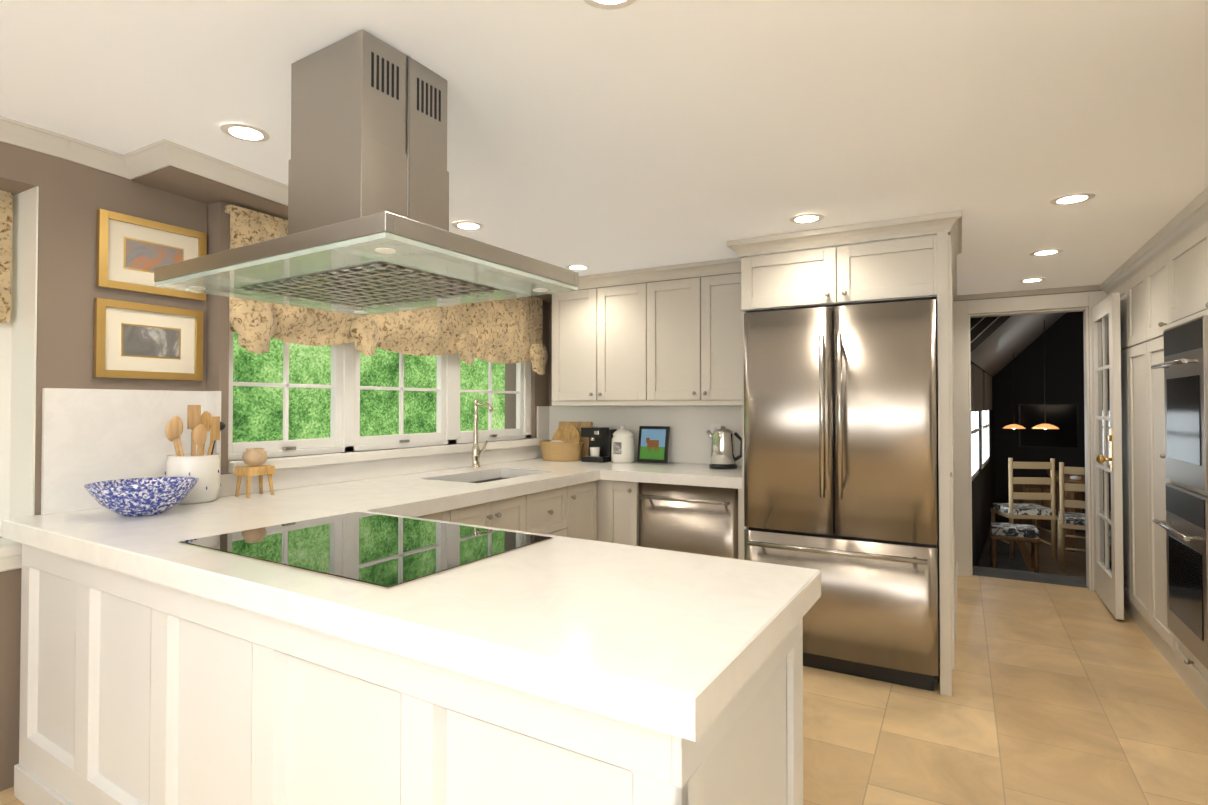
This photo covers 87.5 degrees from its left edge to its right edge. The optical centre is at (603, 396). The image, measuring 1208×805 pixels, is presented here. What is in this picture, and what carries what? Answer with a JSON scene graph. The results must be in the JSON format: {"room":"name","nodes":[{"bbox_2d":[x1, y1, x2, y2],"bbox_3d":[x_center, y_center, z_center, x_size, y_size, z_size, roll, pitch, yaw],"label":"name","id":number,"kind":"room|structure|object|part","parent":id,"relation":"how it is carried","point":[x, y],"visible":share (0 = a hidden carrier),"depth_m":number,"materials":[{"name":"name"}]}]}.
{"room":"kitchen","nodes":[
{"label":"kitchen","id":0,"kind":"room"},
{"bbox_2d":[0,141,207,791],"bbox_3d":[-2.603,0.088,1.490,0.360,2.460,3.000,0,-1,29],"label":"wall","id":1,"kind":"structure","parent":0,"point":[74,197],"depth_m":2.29,"materials":[{"name":"beige paint"}]},
{"bbox_2d":[0,538,21,571],"bbox_3d":[-2.257,0.541,1.879,0.215,0.085,0.890,0,-1,29],"label":"window sill","id":2,"kind":"structure","parent":1,"relation":"attached to","point":[10,554],"depth_m":2.13,"materials":[{"name":"white paint"}]},
{"bbox_2d":[0,186,38,536],"bbox_3d":[-2.300,-0.123,1.913,0.236,1.245,0.830,0,-1,29],"label":"window","id":3,"kind":"structure","parent":1,"relation":"in","point":[5,371],"depth_m":2.27,"materials":[{"name":"white"}]},
{"bbox_2d":[0,190,12,322],"bbox_3d":[-2.305,-0.481,1.921,0.045,0.520,0.770,0,-1,29],"label":"blind","id":4,"kind":"object","parent":3,"relation":"attached to","point":[6,211],"visible":1,"depth_m":2.25,"materials":[{"name":"fabric"}]},
{"bbox_2d":[0,116,143,179],"bbox_3d":[-2.497,-0.908,1.278,0.048,0.079,2.710,0,-1,29],"label":"crown molding","id":5,"kind":"structure","parent":1,"relation":"attached to","point":[130,165],"depth_m":2.28,"materials":[{"name":"grey paint"}]},
{"bbox_2d":[5,388,208,527],"bbox_3d":[-1.840,0.225,2.450,0.024,0.505,0.745,0,-1,29],"label":"backsplash","id":6,"kind":"structure","parent":1,"relation":"attached to","point":[89,435],"depth_m":2.34,"materials":[{"name":"white stone"}]},
{"bbox_2d":[93,298,203,380],"bbox_3d":[-1.804,-0.220,2.519,0.022,0.295,0.380,0,-1,29],"label":"picture","id":7,"kind":"object","parent":1,"relation":"attached to","point":[139,340],"visible":0.98,"depth_m":2.50,"materials":[{"name":"brown"}]},
{"bbox_2d":[96,209,206,300],"bbox_3d":[-1.800,-0.557,2.531,0.022,0.290,0.385,0,-1,29],"label":"picture","id":8,"kind":"object","parent":1,"relation":"attached to","point":[133,252],"visible":0.92,"depth_m":2.48,"materials":[{"name":"brown"}]},
{"bbox_2d":[206,201,548,473],"bbox_3d":[-1.197,0.123,3.883,0.460,2.460,2.550,0,-1,29],"label":"window frame","id":9,"kind":"structure","parent":0,"point":[217,320],"depth_m":2.70,"materials":[{"name":"beige paint"}]},
{"bbox_2d":[228,226,530,460],"bbox_3d":[-1.108,-0.239,3.700,0.070,1.060,2.230,0,-1,29],"label":"window","id":10,"kind":"structure","parent":9,"relation":"in","point":[345,387],"depth_m":3.34,"materials":[{"name":"white wood"}]},
{"bbox_2d":[228,438,541,473],"bbox_3d":[-1.070,0.315,3.688,0.140,0.050,2.259,0,-1,29],"label":"window sill","id":11,"kind":"structure","parent":9,"relation":"attached to","point":[289,462],"depth_m":3.33,"materials":[{"name":"white paint"}]},
{"bbox_2d":[225,204,547,374],"bbox_3d":[-1.008,-0.484,3.640,0.113,0.627,2.303,0,-1,29],"label":"valance","id":12,"kind":"object","parent":9,"relation":"attached to","point":[506,331],"visible":0.58,"depth_m":3.43,"materials":[{"name":"fabric"}]},
{"bbox_2d":[0,518,1207,804],"bbox_3d":[3.071,1.528,3.551,8.400,0.360,12.200,0,-1,29],"label":"floor","id":13,"kind":"structure","parent":0,"point":[1070,695],"depth_m":2.62,"materials":[{"name":"tile"}]},
{"bbox_2d":[69,520,342,804],"bbox_3d":[-0.993,0.897,1.939,0.995,0.854,0.735,0,-1,29],"label":"base cabinet","id":14,"kind":"object","parent":13,"relation":"on","point":[145,678],"depth_m":1.71,"materials":[{"name":"white wood"}]},
{"bbox_2d":[241,456,608,503],"bbox_3d":[-0.740,0.464,3.567,0.638,0.060,2.437,0,-1,29],"label":"countertop","id":15,"kind":"structure","parent":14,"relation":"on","point":[341,491],"depth_m":3.16,"materials":[{"name":"white stone"}]},
{"bbox_2d":[471,398,493,468],"bbox_3d":[-0.720,0.222,3.865,0.167,0.430,0.129,0,-1,29],"label":"faucet","id":16,"kind":"object","parent":15,"relation":"on","point":[476,451],"visible":1,"depth_m":3.85,"materials":[{"name":"silver metal"}]},
{"bbox_2d":[468,477,507,482],"bbox_3d":[-0.630,0.576,3.516,0.424,0.167,0.704,0,-1,29],"label":"sink basin","id":17,"kind":"object","parent":15,"relation":"in","point":[477,479],"depth_m":3.77,"materials":[{"name":"silver metal"}]},
{"bbox_2d":[539,421,592,460],"bbox_3d":[-0.287,0.313,4.506,0.354,0.268,0.308,0,-1,29],"label":"bread basket","id":18,"kind":"object","parent":15,"relation":"on","point":[567,442],"visible":1,"depth_m":4.46,"materials":[{"name":"wicker"}]},
{"bbox_2d":[581,427,616,462],"bbox_3d":[-0.038,0.327,4.367,0.170,0.235,0.222,0,-1,29],"label":"coffee machine","id":19,"kind":"object","parent":15,"relation":"on","point":[600,439],"visible":0.96,"depth_m":4.31,"materials":[{"name":"black plastic"}]},
{"bbox_2d":[345,460,640,515],"bbox_3d":[-0.379,0.461,3.364,0.190,0.060,2.437,0,-1,29],"label":"countertop","id":20,"kind":"structure","parent":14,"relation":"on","point":[465,495],"depth_m":2.93,"materials":[{"name":"white stone"}]},
{"bbox_2d":[611,425,634,462],"bbox_3d":[0.128,0.317,4.285,0.160,0.252,0.162,0,-1,29],"label":"canister","id":21,"kind":"object","parent":20,"relation":"on","point":[622,447],"visible":1,"depth_m":4.22,"materials":[{"name":"white ceramic"}]},
{"bbox_2d":[221,548,600,804],"bbox_3d":[-0.416,0.893,1.610,0.566,0.854,0.741,0,-1,29],"label":"base cabinet","id":22,"kind":"object","parent":13,"relation":"on","point":[285,695],"depth_m":1.37,"materials":[{"name":"white wood"}]},
{"bbox_2d":[433,508,464,519],"bbox_3d":[-1.106,0.910,2.754,0.793,0.854,0.494,0,-1,29],"label":"base cabinet","id":23,"kind":"object","parent":13,"relation":"on","point":[458,513],"depth_m":2.76,"materials":[{"name":"white wood"}]},
{"bbox_2d":[465,500,504,523],"bbox_3d":[-0.928,0.914,3.070,0.793,0.854,0.340,0,-1,29],"label":"base cabinet","id":24,"kind":"object","parent":13,"relation":"on","point":[494,513],"depth_m":2.95,"materials":[{"name":"white wood"}]},
{"bbox_2d":[473,476,496,483],"bbox_3d":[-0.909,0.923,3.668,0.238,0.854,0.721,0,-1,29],"label":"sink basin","id":25,"kind":"object","parent":13,"relation":"on","point":[482,477],"depth_m":3.78,"materials":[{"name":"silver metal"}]},
{"bbox_2d":[497,476,592,535],"bbox_3d":[-0.456,0.927,3.907,0.793,0.854,0.274,0,-1,29],"label":"base cabinet","id":26,"kind":"object","parent":13,"relation":"on","point":[571,509],"depth_m":3.49,"materials":[{"name":"white wood"}]},
{"bbox_2d":[349,560,802,804],"bbox_3d":[0.019,0.889,1.356,0.673,0.854,0.757,0,-1,29],"label":"base cabinet","id":27,"kind":"object","parent":13,"relation":"on","point":[417,736],"depth_m":1.13,"materials":[{"name":"white wood"}]},
{"bbox_2d":[1,492,820,751],"bbox_3d":[-0.763,0.437,1.797,2.534,0.060,0.820,0,-1,29],"label":"countertop","id":28,"kind":"structure","parent":27,"relation":"on","point":[647,695],"depth_m":1.22,"materials":[{"name":"white stone"}]},
{"bbox_2d":[84,477,198,516],"bbox_3d":[-1.630,0.357,2.235,0.330,0.112,0.330,0,-1,29],"label":"bowl","id":29,"kind":"object","parent":28,"relation":"on","point":[134,497],"visible":1,"depth_m":2.16,"materials":[{"name":"blue ceramic"}]},
{"bbox_2d":[165,405,225,503],"bbox_3d":[-1.629,0.225,2.506,0.210,0.385,0.225,0,-1,29],"label":"utensil crock","id":30,"kind":"object","parent":28,"relation":"on","point":[203,467],"visible":0.94,"depth_m":2.46,"materials":[{"name":"white ceramic"}]},
{"bbox_2d":[235,448,274,497],"bbox_3d":[-1.483,0.320,2.680,0.096,0.202,0.120,0,-1,29],"label":"figurine","id":31,"kind":"object","parent":28,"relation":"on","point":[254,459],"visible":1,"depth_m":2.65,"materials":[{"name":"brown wood"}]},
{"bbox_2d":[178,512,553,589],"bbox_3d":[-0.664,0.404,1.782,0.861,0.005,0.586,-1,-1,31],"label":"cooktop","id":32,"kind":"object","parent":28,"relation":"in","point":[383,551],"visible":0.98,"depth_m":1.70,"materials":[{"name":"black glass"}]},
{"bbox_2d":[593,476,680,539],"bbox_3d":[0.206,0.928,4.020,0.289,0.854,0.673,0,-1,29],"label":"base cabinet","id":33,"kind":"object","parent":13,"relation":"on","point":[615,502],"depth_m":3.79,"materials":[{"name":"white wood"}]},
{"bbox_2d":[601,460,741,487],"bbox_3d":[0.522,0.468,3.871,0.882,0.060,0.668,0,-1,29],"label":"countertop","id":34,"kind":"structure","parent":33,"relation":"on","point":[671,472],"depth_m":3.65,"materials":[{"name":"white stone"}]},
{"bbox_2d":[637,426,669,462],"bbox_3d":[0.333,0.320,4.263,0.220,0.244,0.060,0,-1,29],"label":"picture frame","id":35,"kind":"object","parent":34,"relation":"on","point":[653,444],"visible":1,"depth_m":4.25,"materials":[{"name":"black plastic"}]},
{"bbox_2d":[638,482,737,558],"bbox_3d":[0.594,0.926,3.793,0.600,0.851,0.666,0,-1,29],"label":"dishwasher","id":36,"kind":"object","parent":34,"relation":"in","point":[702,520],"visible":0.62,"depth_m":3.54,"materials":[{"name":"silver metal"}]},
{"bbox_3d":[0.445,0.573,3.534,0.540,0.022,0.058,0,-1,29],"label":"handle","id":37,"kind":"part","parent":36,"relation":"part of","materials":[{"name":"silver metal"}]},
{"bbox_2d":[706,426,741,468],"bbox_3d":[0.765,0.310,3.938,0.248,0.257,0.268,0,-1,29],"label":"kettle","id":38,"kind":"object","parent":34,"relation":"on","point":[723,454],"visible":1,"depth_m":3.84,"materials":[{"name":"silver metal"}]},
{"bbox_2d":[744,299,939,690],"bbox_3d":[1.271,0.455,3.337,0.886,1.780,0.808,0,-1,29],"label":"fridge","id":39,"kind":"object","parent":13,"relation":"on","point":[841,483],"visible":0.9,"depth_m":3.00,"materials":[{"name":"silver metal"}]},
{"bbox_2d":[989,522,1039,572],"bbox_3d":[4.011,1.473,6.179,0.400,0.420,0.320,0,-1,29],"label":"footstool","id":40,"kind":"object","parent":13,"relation":"on","point":[1013,532],"visible":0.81,"depth_m":6.08,"materials":[{"name":"brown wood"}]},
{"bbox_2d":[1013,404,1084,525],"bbox_3d":[6.039,0.906,8.542,0.880,1.628,0.405,0,-1,29],"label":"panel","id":41,"kind":"object","parent":13,"relation":"on","point":[1064,418],"visible":0.52,"depth_m":8.62,"materials":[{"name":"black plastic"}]},
{"bbox_2d":[1016,529,1085,577],"bbox_3d":[5.630,1.688,6.411,2.350,0.004,3.100,0,-1,29],"label":"dining rug","id":42,"kind":"object","parent":13,"relation":"on","point":[1075,563],"visible":0.14,"depth_m":6.64,"materials":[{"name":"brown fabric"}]},
{"bbox_2d":[990,458,1057,559],"bbox_3d":[4.493,1.167,6.773,0.460,1.050,0.440,0,-1,9],"label":"dining chair","id":43,"kind":"object","parent":42,"relation":"on","point":[1011,510],"visible":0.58,"depth_m":6.58,"materials":[{"name":"brown wood"}]},
{"bbox_2d":[1047,470,1084,551],"bbox_3d":[5.830,1.289,7.280,1.050,0.821,1.400,0,-1,29],"label":"dining table","id":44,"kind":"object","parent":42,"relation":"on","point":[1070,495],"visible":0.23,"depth_m":6.99,"materials":[{"name":"brown wood"}]},
{"bbox_2d":[1057,462,1085,571],"bbox_3d":[4.699,1.157,6.140,0.460,1.050,0.440,-1,-1,34],"label":"dining chair","id":45,"kind":"object","parent":42,"relation":"on","point":[1070,520],"visible":0.42,"depth_m":6.07,"materials":[{"name":"brown wood"}]},
{"bbox_2d":[1100,279,1115,295],"bbox_3d":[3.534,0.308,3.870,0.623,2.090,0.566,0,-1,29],"label":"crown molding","id":46,"kind":"structure","parent":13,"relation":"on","point":[1110,287],"depth_m":4.23,"materials":[{"name":"white paint"}]},
{"bbox_2d":[1116,263,1135,621],"bbox_3d":[3.318,0.302,3.487,0.623,2.090,0.566,0,-1,29],"label":"tall cabinet","id":47,"kind":"object","parent":13,"relation":"on","point":[1124,280],"depth_m":3.83,"materials":[{"name":"white paint"}]},
{"bbox_2d":[1132,247,1159,651],"bbox_3d":[3.120,0.297,3.136,0.623,2.090,0.493,0,-1,29],"label":"tall cabinet","id":48,"kind":"object","parent":13,"relation":"on","point":[1143,329],"depth_m":3.49,"materials":[{"name":"white paint"}]},
{"bbox_2d":[1152,211,1203,705],"bbox_3d":[2.849,0.290,2.655,0.623,2.090,0.736,0,-1,29],"label":"tall cabinet","id":49,"kind":"object","parent":13,"relation":"on","point":[1158,281],"depth_m":2.89,"materials":[{"name":"white paint"}]},
{"bbox_2d":[1196,199,1207,709],"bbox_3d":[2.625,0.284,2.258,0.623,2.090,0.303,0,-1,29],"label":"tall cabinet","id":50,"kind":"object","parent":13,"relation":"on","point":[1202,211],"depth_m":2.59,"materials":[{"name":"white paint"}]},
{"bbox_3d":[2.713,-0.789,3.023,0.050,0.139,3.170,0,-1,29],"label":"tall cabinet crown","id":51,"kind":"part","parent":50,"relation":"part of","materials":[{"name":"white paint"}]},
{"bbox_2d":[0,0,1207,294],"bbox_3d":[0.317,-0.936,2.195,4.770,0.236,7.270,0,-1,29],"label":"ceiling","id":52,"kind":"structure","parent":0,"point":[640,134],"depth_m":1.97,"materials":[{"name":"white paint"}]},
{"bbox_2d":[220,123,269,141],"bbox_3d":[-1.249,-0.919,2.202,0.156,0.002,0.156,0,-1,29],"label":"recessed light","id":53,"kind":"object","parent":52,"relation":"in","point":[244,132],"visible":1,"depth_m":2.19,"materials":[{"name":"white"}]},
{"bbox_2d":[148,139,530,280],"bbox_3d":[-1.009,-0.829,3.316,0.048,0.161,2.398,0,-1,29],"label":"crown molding","id":54,"kind":"structure","parent":52,"relation":"attached to","point":[152,157],"depth_m":2.44,"materials":[{"name":"grey paint"}]},
{"bbox_2d":[131,166,551,301],"bbox_3d":[-1.051,-0.884,3.591,0.294,0.292,2.739,0,-1,29],"label":"soffit beam","id":55,"kind":"structure","parent":52,"relation":"attached to","point":[184,183],"depth_m":2.57,"materials":[{"name":"beige paint"}]},
{"bbox_2d":[154,29,578,315],"bbox_3d":[-0.664,-0.614,1.797,0.970,0.629,0.680,-1,-1,32],"label":"range hood","id":56,"kind":"object","parent":52,"relation":"hanging from","point":[368,203],"visible":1,"depth_m":1.67,"materials":[{"name":"silver metal"}]},
{"bbox_3d":[-0.664,-0.312,1.792,0.966,0.014,0.676,-1,-1,32],"label":"glass plate","id":57,"kind":"part","parent":56,"relation":"part of","materials":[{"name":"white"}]},
{"bbox_2d":[453,221,483,229],"bbox_3d":[-0.678,-0.855,3.158,0.156,0.002,0.156,0,-1,29],"label":"recessed light","id":58,"kind":"object","parent":52,"relation":"in","point":[466,225],"visible":1,"depth_m":3.15,"materials":[{"name":"white"}]},
{"bbox_2d":[566,265,589,269],"bbox_3d":[-0.164,-0.810,3.950,0.156,0.002,0.156,0,-1,29],"label":"recessed light","id":59,"kind":"object","parent":52,"relation":"in","point":[575,267],"visible":1,"depth_m":3.94,"materials":[{"name":"white"}]},
{"bbox_2d":[583,0,636,9],"bbox_3d":[0.015,-0.932,1.444,0.156,0.002,0.156,0,-1,29],"label":"recessed light","id":60,"kind":"object","parent":52,"relation":"in","point":[610,4],"visible":1,"depth_m":1.49,"materials":[{"name":"white"}]},
{"bbox_2d":[789,214,823,223],"bbox_3d":[0.946,-0.831,2.947,0.156,0.002,0.156,0,-1,29],"label":"recessed light","id":61,"kind":"object","parent":52,"relation":"in","point":[805,218],"visible":1,"depth_m":2.94,"materials":[{"name":"white"}]},
{"bbox_2d":[1018,278,1044,282],"bbox_3d":[2.901,-0.789,4.279,0.156,0.002,0.156,0,-1,29],"label":"recessed light","id":62,"kind":"object","parent":52,"relation":"in","point":[1031,280],"visible":1,"depth_m":4.28,"materials":[{"name":"white"}]},
{"bbox_2d":[1029,249,1062,255],"bbox_3d":[2.474,-0.808,3.533,0.156,0.002,0.156,0,-1,29],"label":"recessed light","id":63,"kind":"object","parent":52,"relation":"in","point":[1045,252],"visible":1,"depth_m":3.53,"materials":[{"name":"white"}]},
{"bbox_2d":[1049,193,1094,204],"bbox_3d":[1.965,-0.830,2.650,0.156,0.002,0.156,0,-1,29],"label":"recessed light","id":64,"kind":"object","parent":52,"relation":"in","point":[1072,198],"visible":1,"depth_m":2.64,"materials":[{"name":"white"}]},
{"bbox_2d":[549,272,740,405],"bbox_3d":[0.772,0.128,4.179,2.680,2.460,0.100,0,-1,29],"label":"wall","id":65,"kind":"structure","parent":0,"point":[550,353],"depth_m":4.79,"materials":[{"name":"beige paint"}]},
{"bbox_2d":[549,278,656,401],"bbox_3d":[0.064,-0.348,4.326,0.788,0.755,0.349,0,-1,29],"label":"upper cabinet","id":66,"kind":"object","parent":65,"relation":"attached to","point":[604,340],"depth_m":4.16,"materials":[{"name":"beige paint"}]},
{"bbox_2d":[657,270,743,401],"bbox_3d":[0.645,-0.353,3.999,0.789,0.755,0.349,0,-1,29],"label":"upper cabinet","id":67,"kind":"object","parent":65,"relation":"attached to","point":[679,342],"depth_m":3.84,"materials":[{"name":"beige paint"}]},
{"bbox_2d":[710,424,720,441],"bbox_3d":[0.729,0.234,4.121,0.070,0.115,0.008,0,-1,29],"label":"outlet","id":68,"kind":"object","parent":65,"relation":"attached to","point":[713,427],"visible":0.38,"depth_m":4.12,"materials":[{"name":"white plastic"}]},
{"bbox_2d":[737,226,952,317],"bbox_3d":[1.318,-0.597,3.411,0.965,0.285,0.719,0,-1,29],"label":"upper cabinet","id":69,"kind":"object","parent":65,"relation":"attached to","point":[916,268],"depth_m":3.07,"materials":[{"name":"beige paint"}]},
{"bbox_3d":[0.670,-0.774,3.746,2.530,0.079,0.773,0,-1,29],"label":"crown","id":70,"kind":"part","parent":69,"relation":"part of","materials":[{"name":"beige paint"}]},
{"bbox_2d":[953,256,959,300],"bbox_3d":[2.331,-0.778,4.198,0.030,0.048,1.440,0,-1,29],"label":"crown molding","id":71,"kind":"structure","parent":65,"relation":"attached to","point":[956,297],"depth_m":4.24,"materials":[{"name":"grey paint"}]},
{"bbox_2d":[697,569,820,743],"bbox_3d":[0.312,0.430,1.148,0.023,0.056,0.745,0,-1,29],"label":"countertop","id":72,"kind":"structure","parent":0,"relation":"attached to","point":[731,685],"depth_m":1.06,"materials":[{"name":"white stone"}]},
{"bbox_2d":[955,561,956,636],"bbox_3d":[2.339,1.303,4.197,0.015,0.110,1.500,0,-1,29],"label":"baseboard","id":73,"kind":"structure","parent":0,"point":[956,594],"depth_m":4.03,"materials":[{"name":"white paint"}]},
{"bbox_2d":[971,347,1026,565],"bbox_3d":[4.124,0.100,7.031,0.560,3.400,4.920,0,-1,29],"label":"wall","id":74,"kind":"structure","parent":0,"point":[991,484],"depth_m":8.91,"materials":[{"name":"grey paint"}]},
{"bbox_2d":[971,364,982,480],"bbox_3d":[3.511,0.244,5.960,0.049,1.040,1.144,-1,-1,34],"label":"dining window","id":75,"kind":"structure","parent":74,"relation":"in","point":[976,392],"depth_m":5.89,"materials":[{"name":"white glass"}]},
{"bbox_2d":[980,372,991,468],"bbox_3d":[4.443,0.264,7.328,0.049,1.040,1.345,-1,-1,34],"label":"dining window","id":76,"kind":"structure","parent":74,"relation":"in","point":[984,413],"depth_m":7.09,"materials":[{"name":"white glass"}]},
{"bbox_2d":[970,312,1065,375],"bbox_3d":[6.183,-2.177,5.910,5.240,4.080,4.930,0,-1,29],"label":"ceiling","id":77,"kind":"structure","parent":0,"point":[997,342],"depth_m":6.41,"materials":[{"name":"grey paint"}]},
{"bbox_2d":[1004,353,1025,428],"bbox_3d":[5.305,-0.188,8.172,0.256,1.210,0.256,0,-1,29],"label":"pendant lamp","id":78,"kind":"object","parent":77,"relation":"hanging from","point":[1013,426],"visible":0.96,"depth_m":8.13,"materials":[{"name":"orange metal"}]},
{"bbox_2d":[1032,320,1058,428],"bbox_3d":[4.864,-0.246,6.964,0.256,1.210,0.256,0,-1,29],"label":"pendant lamp","id":79,"kind":"object","parent":77,"relation":"hanging from","point":[1045,426],"visible":1,"depth_m":6.95,"materials":[{"name":"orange metal"}]},
{"bbox_2d":[957,290,1101,568],"bbox_3d":[3.397,0.133,4.548,1.730,2.460,0.120,0,-1,29],"label":"wall","id":80,"kind":"structure","parent":0,"point":[1089,376],"depth_m":4.53,"materials":[{"name":"beige paint"}]},
{"bbox_2d":[953,291,1106,591],"bbox_3d":[3.134,0.313,4.680,0.950,2.105,0.142,0,-1,29],"label":"door frame","id":81,"kind":"structure","parent":80,"relation":"attached to","point":[965,311],"depth_m":4.79,"materials":[{"name":"white paint"}]},
{"bbox_2d":[960,285,1099,299],"bbox_3d":[3.360,-0.768,4.496,1.530,0.035,0.030,0,-1,29],"label":"crown molding","id":82,"kind":"structure","parent":80,"relation":"attached to","point":[1090,287],"depth_m":4.62,"materials":[{"name":"grey paint"}]},
{"bbox_2d":[1091,292,1123,619],"bbox_3d":[3.242,0.358,4.135,0.117,1.973,0.696,0,-1,29],"label":"door leaf","id":83,"kind":"structure","parent":80,"relation":"in","point":[1107,482],"depth_m":4.03,"materials":[{"name":"white paint"}]},
{"bbox_3d":[3.247,0.312,4.149,0.112,1.590,0.668,0,-1,29],"label":"french door hardware","id":84,"kind":"part","parent":83,"relation":"part of","materials":[{"name":"gold metal"}]},
{"bbox_2d":[1027,311,1084,477],"bbox_3d":[7.601,-1.136,7.983,4.820,5.900,0.100,0,-1,29],"label":"wall","id":85,"kind":"structure","parent":0,"point":[1063,383],"depth_m":8.67,"materials":[{"name":"grey paint"}]},
{"label":"outside","id":86,"kind":"structure","parent":0,"visible":0},
{"bbox_2d":[232,332,504,442],"bbox_3d":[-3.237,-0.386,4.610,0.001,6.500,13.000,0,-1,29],"label":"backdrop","id":87,"kind":"structure","parent":86,"point":[257,413],"depth_m":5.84,"materials":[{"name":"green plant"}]}
]}

